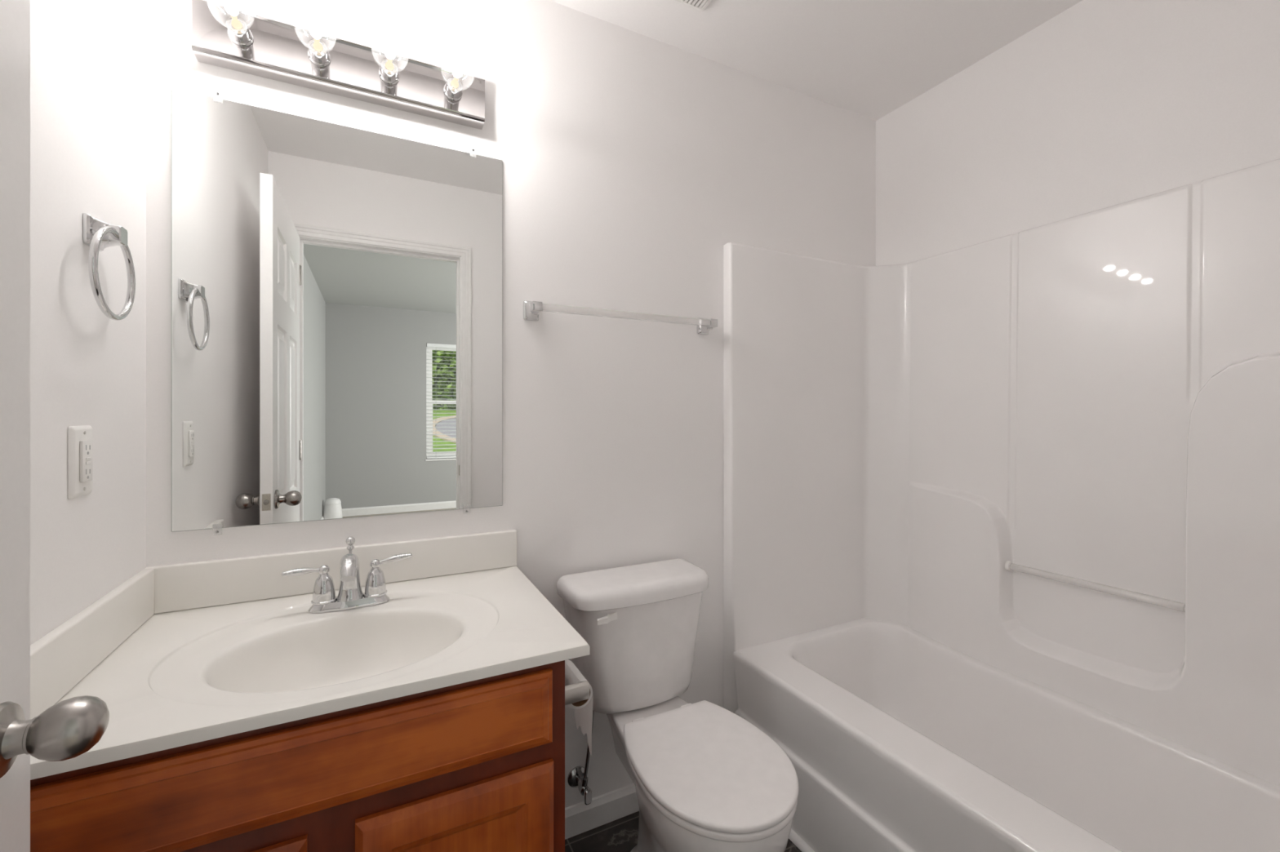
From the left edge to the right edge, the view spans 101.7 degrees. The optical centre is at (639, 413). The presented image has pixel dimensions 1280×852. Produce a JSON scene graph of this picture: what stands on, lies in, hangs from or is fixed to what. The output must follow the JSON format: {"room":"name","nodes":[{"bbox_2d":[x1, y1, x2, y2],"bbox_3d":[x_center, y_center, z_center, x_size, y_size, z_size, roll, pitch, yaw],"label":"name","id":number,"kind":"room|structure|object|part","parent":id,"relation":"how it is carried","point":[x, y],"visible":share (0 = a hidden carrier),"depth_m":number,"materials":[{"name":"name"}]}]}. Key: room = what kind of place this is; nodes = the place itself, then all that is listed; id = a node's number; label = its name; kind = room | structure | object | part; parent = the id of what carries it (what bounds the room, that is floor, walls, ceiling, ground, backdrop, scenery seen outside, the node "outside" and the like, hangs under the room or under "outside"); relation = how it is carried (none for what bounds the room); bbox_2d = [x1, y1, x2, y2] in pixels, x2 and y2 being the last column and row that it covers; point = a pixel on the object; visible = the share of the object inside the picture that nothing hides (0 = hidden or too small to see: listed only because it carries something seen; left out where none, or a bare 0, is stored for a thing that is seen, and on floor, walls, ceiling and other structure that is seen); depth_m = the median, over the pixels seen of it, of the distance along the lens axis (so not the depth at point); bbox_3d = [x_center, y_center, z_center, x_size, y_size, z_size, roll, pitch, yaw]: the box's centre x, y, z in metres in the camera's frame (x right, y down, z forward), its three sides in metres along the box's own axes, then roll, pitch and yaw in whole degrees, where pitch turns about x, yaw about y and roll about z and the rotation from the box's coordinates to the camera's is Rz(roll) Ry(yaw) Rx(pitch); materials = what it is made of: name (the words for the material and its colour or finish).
{"room":"bathroom","nodes":[
{"label":"bathroom","id":0,"kind":"room"},
{"bbox_2d":[30,0,146,644],"bbox_3d":[-0.788,0.021,0.458,0.100,2.497,1.470,0,0,-27],"label":"wall","id":1,"kind":"structure","parent":0,"point":[88,57],"depth_m":0.89,"materials":[{"name":"paint"}]},
{"bbox_2d":[67,425,93,499],"bbox_3d":[-0.939,0.080,0.880,0.012,0.119,0.073,0,0,-27],"label":"wall outlet","id":2,"kind":"object","parent":1,"relation":"attached to","point":[80,438],"visible":1,"depth_m":0.87,"materials":[{"name":"white plastic"}]},
{"bbox_2d":[80,440,92,482],"bbox_3d":[-0.937,0.080,0.881,0.004,0.069,0.034,0,0,-27],"label":"receptacle","id":3,"kind":"object","parent":2,"relation":"attached to","point":[86,446],"depth_m":0.88,"materials":[{"name":"white plastic"}]},
{"bbox_2d":[83,213,135,320],"bbox_3d":[-0.941,-0.255,0.917,0.044,0.179,0.162,0,0,-27],"label":"towel ring","id":4,"kind":"object","parent":1,"relation":"attached to","point":[99,235],"visible":1,"depth_m":0.90,"materials":[{"name":"silver metal"}]},
{"bbox_2d":[146,0,875,808],"bbox_3d":[-0.066,0.021,1.705,2.517,2.497,0.100,0,0,-27],"label":"wall","id":5,"kind":"structure","parent":0,"point":[631,159],"depth_m":1.60,"materials":[{"name":"paint"}]},
{"bbox_2d":[144,529,516,613],"bbox_3d":[-0.712,0.384,1.309,0.806,0.102,0.020,0,0,-27],"label":"backsplash","id":6,"kind":"structure","parent":5,"relation":"attached to","point":[212,583],"depth_m":1.25,"materials":[{"name":"stone"}]},
{"bbox_2d":[171,88,502,533],"bbox_3d":[-0.712,-0.229,1.313,0.724,1.010,0.013,0,0,-27],"label":"mirror","id":7,"kind":"object","parent":5,"relation":"attached to","point":[337,289],"visible":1,"depth_m":1.28,"materials":[{"name":"silver mirror"}]},
{"bbox_2d":[191,0,484,129],"bbox_3d":[-0.680,-0.854,1.239,0.622,0.120,0.174,0,0,-27],"label":"vanity light","id":8,"kind":"object","parent":5,"relation":"attached to","point":[227,36],"visible":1,"depth_m":1.25,"materials":[{"name":"silver metal"}]},
{"bbox_3d":[-0.876,-0.852,1.129,0.020,0.020,0.028,0,0,-27],"label":"stem","id":9,"kind":"part","parent":8,"relation":"part of","materials":[{"name":"white glass"}]},
{"bbox_2d":[226,16,253,46],"bbox_3d":[-0.891,-0.852,1.158,0.047,0.047,0.036,0,0,-27],"label":"socket","id":10,"kind":"object","parent":8,"relation":"attached to","point":[233,37],"depth_m":1.16,"materials":[{"name":"silver metal"}]},
{"bbox_3d":[-0.727,-0.852,1.169,0.079,0.079,0.093,0,0,-27],"label":"bulb","id":11,"kind":"part","parent":8,"relation":"part of","materials":[{"name":"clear glass"}]},
{"bbox_3d":[-0.741,-0.852,1.197,0.020,0.020,0.028,0,0,-27],"label":"stem","id":12,"kind":"part","parent":8,"relation":"part of","materials":[{"name":"white glass"}]},
{"bbox_2d":[307,39,330,66],"bbox_3d":[-0.756,-0.852,1.227,0.047,0.047,0.036,0,0,-27],"label":"socket","id":13,"kind":"object","parent":8,"relation":"attached to","point":[315,59],"depth_m":1.23,"materials":[{"name":"silver metal"}]},
{"bbox_2d":[378,58,399,84],"bbox_3d":[-0.623,-0.852,1.295,0.047,0.047,0.036,0,0,-27],"label":"socket","id":14,"kind":"object","parent":8,"relation":"attached to","point":[386,77],"depth_m":1.29,"materials":[{"name":"silver metal"}]},
{"bbox_3d":[-0.608,-0.852,1.265,0.020,0.020,0.028,0,0,-27],"label":"stem","id":15,"kind":"part","parent":8,"relation":"part of","materials":[{"name":"white glass"}]},
{"bbox_2d":[443,76,462,101],"bbox_3d":[-0.487,-0.852,1.364,0.047,0.047,0.036,0,0,-27],"label":"socket","id":16,"kind":"object","parent":8,"relation":"attached to","point":[455,93],"depth_m":1.36,"materials":[{"name":"silver metal"}]},
{"bbox_3d":[-0.472,-0.852,1.334,0.020,0.020,0.028,0,0,-27],"label":"stem","id":17,"kind":"part","parent":8,"relation":"part of","materials":[{"name":"white glass"}]},
{"bbox_2d":[567,710,594,805],"bbox_3d":[-0.170,0.988,1.541,0.062,0.296,0.099,0,0,-27],"label":"supply valve","id":18,"kind":"object","parent":5,"relation":"attached to","point":[577,777],"visible":0.92,"depth_m":1.53,"materials":[{"name":"silver metal"}]},
{"bbox_3d":[-0.150,1.105,1.503,0.022,0.042,0.013,0,0,-27],"label":"valve handle","id":19,"kind":"part","parent":18,"relation":"part of","materials":[{"name":"silver metal"}]},
{"bbox_2d":[564,783,639,839],"bbox_3d":[-0.027,1.229,1.661,0.733,0.082,0.015,0,0,-27],"label":"baseboard","id":20,"kind":"structure","parent":5,"relation":"attached to","point":[580,818],"depth_m":1.61,"materials":[{"name":"white wood"}]},
{"bbox_2d":[523,300,717,335],"bbox_3d":[-0.036,-0.299,1.624,0.644,0.056,0.072,0,0,-27],"label":"towel bar","id":21,"kind":"object","parent":5,"relation":"attached to","point":[531,309],"visible":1,"depth_m":1.51,"materials":[{"name":"silver metal"}]},
{"bbox_3d":[-0.302,-0.299,1.488,0.046,0.056,0.072,0,0,-27],"label":"post","id":22,"kind":"part","parent":21,"relation":"part of","materials":[{"name":"silver metal"}]},
{"bbox_3d":[0.231,-0.299,1.759,0.046,0.056,0.072,0,0,-27],"label":"post","id":23,"kind":"part","parent":21,"relation":"part of","materials":[{"name":"silver metal"}]},
{"bbox_2d":[788,828,814,851],"bbox_3d":[0.645,1.260,1.180,0.018,0.018,1.360,0,0,-27],"label":"trim","id":24,"kind":"structure","parent":5,"relation":"attached to","point":[793,837],"depth_m":1.53,"materials":[{"name":"white wood"}]},
{"bbox_2d":[564,811,801,851],"bbox_3d":[0.293,1.300,0.999,2.517,0.060,1.685,0,0,-27],"label":"floor","id":25,"kind":"structure","parent":0,"point":[620,835],"depth_m":1.55,"materials":[{"name":"tile"}]},
{"bbox_2d":[30,660,564,851],"bbox_3d":[-0.604,0.863,1.050,0.763,0.814,0.579,0,0,-27],"label":"vanity cabinet","id":26,"kind":"object","parent":25,"relation":"on","point":[477,766],"visible":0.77,"depth_m":0.81,"materials":[{"name":"brown wood"}]},
{"bbox_3d":[-0.649,0.894,0.714,0.326,0.502,0.019,0,0,-27],"label":"cabinet door","id":27,"kind":"part","parent":26,"relation":"part of","materials":[{"name":"brown wood"}]},
{"bbox_2d":[30,529,590,780],"bbox_3d":[-0.585,0.457,1.059,0.806,0.248,0.580,0,0,-27],"label":"sink","id":28,"kind":"object","parent":26,"relation":"in","point":[179,655],"visible":0.79,"depth_m":1.03,"materials":[{"name":"stone"}]},
{"bbox_2d":[281,537,412,613],"bbox_3d":[-0.648,0.363,1.162,0.259,0.154,0.134,0,0,-27],"label":"faucet","id":29,"kind":"object","parent":28,"relation":"on","point":[350,596],"visible":1,"depth_m":1.17,"materials":[{"name":"silver metal"}]},
{"bbox_3d":[-0.738,0.351,1.152,0.090,0.024,0.023,0,0,-34],"label":"lever","id":30,"kind":"part","parent":29,"relation":"part of","materials":[{"name":"silver metal"}]},
{"bbox_3d":[-0.710,0.390,1.171,0.050,0.063,0.050,0,0,-27],"label":"handle","id":31,"kind":"part","parent":29,"relation":"part of","materials":[{"name":"silver metal"}]},
{"bbox_3d":[-0.664,0.431,1.195,0.163,0.018,0.061,0,0,-27],"label":"plate","id":32,"kind":"part","parent":29,"relation":"part of","materials":[{"name":"silver metal"}]},
{"bbox_3d":[-0.647,0.366,1.161,0.055,0.112,0.131,0,0,-27],"label":"spout","id":33,"kind":"part","parent":29,"relation":"part of","materials":[{"name":"silver metal"}]},
{"bbox_3d":[-0.670,0.322,1.205,0.019,0.073,0.020,0,0,-27],"label":"lift rod","id":34,"kind":"part","parent":29,"relation":"part of","materials":[{"name":"silver metal"}]},
{"bbox_3d":[-0.618,0.390,1.218,0.050,0.063,0.050,0,0,-27],"label":"handle","id":35,"kind":"part","parent":29,"relation":"part of","materials":[{"name":"silver metal"}]},
{"bbox_3d":[-0.587,0.348,1.229,0.090,0.031,0.023,0,0,-19],"label":"lever","id":36,"kind":"part","parent":29,"relation":"part of","materials":[{"name":"silver metal"}]},
{"bbox_3d":[-0.303,0.894,0.889,0.322,0.502,0.019,0,0,-27],"label":"cabinet door","id":37,"kind":"part","parent":26,"relation":"part of","materials":[{"name":"brown wood"}]},
{"bbox_2d":[564,680,589,705],"bbox_3d":[-0.178,0.583,1.142,0.084,0.044,0.174,0,0,-27],"label":"paper holder","id":38,"kind":"object","parent":26,"relation":"attached to","point":[577,692],"visible":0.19,"depth_m":1.08,"materials":[{"name":"white plastic"}]},
{"bbox_2d":[564,659,592,755],"bbox_3d":[-0.151,0.652,1.155,0.058,0.166,0.113,0,0,-27],"label":"toilet paper roll","id":39,"kind":"object","parent":38,"relation":"hanging from","point":[583,709],"visible":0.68,"depth_m":1.14,"materials":[{"name":"paper"}]},
{"bbox_2d":[556,558,799,851],"bbox_3d":[0.107,0.875,1.329,0.451,0.790,0.683,0,0,-27],"label":"toilet","id":40,"kind":"object","parent":25,"relation":"on","point":[705,779],"visible":0.99,"depth_m":1.35,"materials":[{"name":"ceramic"}]},
{"bbox_3d":[-0.086,0.554,1.414,0.024,0.032,0.089,0,0,40],"label":"flush lever","id":41,"kind":"part","parent":40,"relation":"part of","materials":[{"name":"white plastic"}]},
{"bbox_3d":[-0.003,0.506,1.546,0.451,0.052,0.198,0,0,-27],"label":"tank lid","id":42,"kind":"part","parent":40,"relation":"part of","materials":[{"name":"white ceramic"}]},
{"bbox_3d":[-0.006,0.686,1.552,0.416,0.308,0.184,0,0,-27],"label":"tank","id":43,"kind":"part","parent":40,"relation":"part of","materials":[{"name":"white ceramic"}]},
{"bbox_3d":[0.166,0.827,1.214,0.347,0.016,0.421,0,0,-27],"label":"seat","id":44,"kind":"part","parent":40,"relation":"part of","materials":[{"name":"plastic"}]},
{"bbox_3d":[0.166,0.807,1.214,0.351,0.018,0.424,0,0,-27],"label":"seat lid","id":45,"kind":"part","parent":40,"relation":"part of","materials":[{"name":"plastic"}]},
{"bbox_2d":[723,158,1279,851],"bbox_3d":[0.976,0.339,1.354,0.788,1.862,1.471,0,0,-27],"label":"bathtub surround","id":46,"kind":"object","parent":25,"relation":"on","point":[1001,515],"visible":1,"depth_m":1.55,"materials":[{"name":"plastic"}]},
{"bbox_2d":[733,617,1279,851],"bbox_3d":[0.965,1.044,1.348,0.733,0.450,1.394,0,0,-27],"label":"tub","id":47,"kind":"object","parent":46,"relation":"in","point":[896,735],"depth_m":1.41,"materials":[{"name":"plastic"}]},
{"bbox_2d":[1004,560,1013,571],"bbox_3d":[1.188,0.491,1.675,0.030,0.030,0.012,0,0,-27],"label":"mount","id":48,"kind":"object","parent":46,"relation":"attached to","point":[1009,565],"depth_m":1.67,"materials":[{"name":"white plastic"}]},
{"bbox_2d":[550,0,1082,120],"bbox_3d":[0.293,-1.257,0.999,2.517,0.060,1.685,0,0,-27],"label":"ceiling","id":49,"kind":"structure","parent":0,"point":[868,59],"depth_m":1.69,"materials":[{"name":"paint"}]},
{"bbox_2d":[675,0,711,11],"bbox_3d":[0.137,-1.219,1.418,0.246,0.014,0.246,0,0,-27],"label":"ceiling vent","id":50,"kind":"object","parent":49,"relation":"in","point":[700,5],"visible":1,"depth_m":1.54,"materials":[{"name":"white plastic"}]},
{"bbox_2d":[875,0,1279,266],"bbox_3d":[1.367,0.021,1.553,0.100,2.497,1.470,0,0,-27],"label":"wall","id":51,"kind":"structure","parent":0,"point":[1102,104],"depth_m":1.55,"materials":[{"name":"paint"}]},
{"bbox_3d":[1.243,-0.040,0.601,4.040,2.620,0.115,0,0,-27],"label":"wall","id":52,"kind":"structure","parent":0,"visible":0},
{"bbox_2d":[0,0,109,851],"bbox_3d":[-0.488,0.210,0.212,0.195,2.096,0.748,0,0,-27],"label":"door","id":53,"kind":"structure","parent":52,"relation":"in","point":[69,728],"depth_m":0.52,"materials":[{"name":"white wood"}]},
{"bbox_3d":[-0.573,0.310,0.507,0.079,0.069,0.069,0,0,-27],"label":"knob","id":54,"kind":"part","parent":53,"relation":"part of","materials":[{"name":"silver metal"}]}
]}

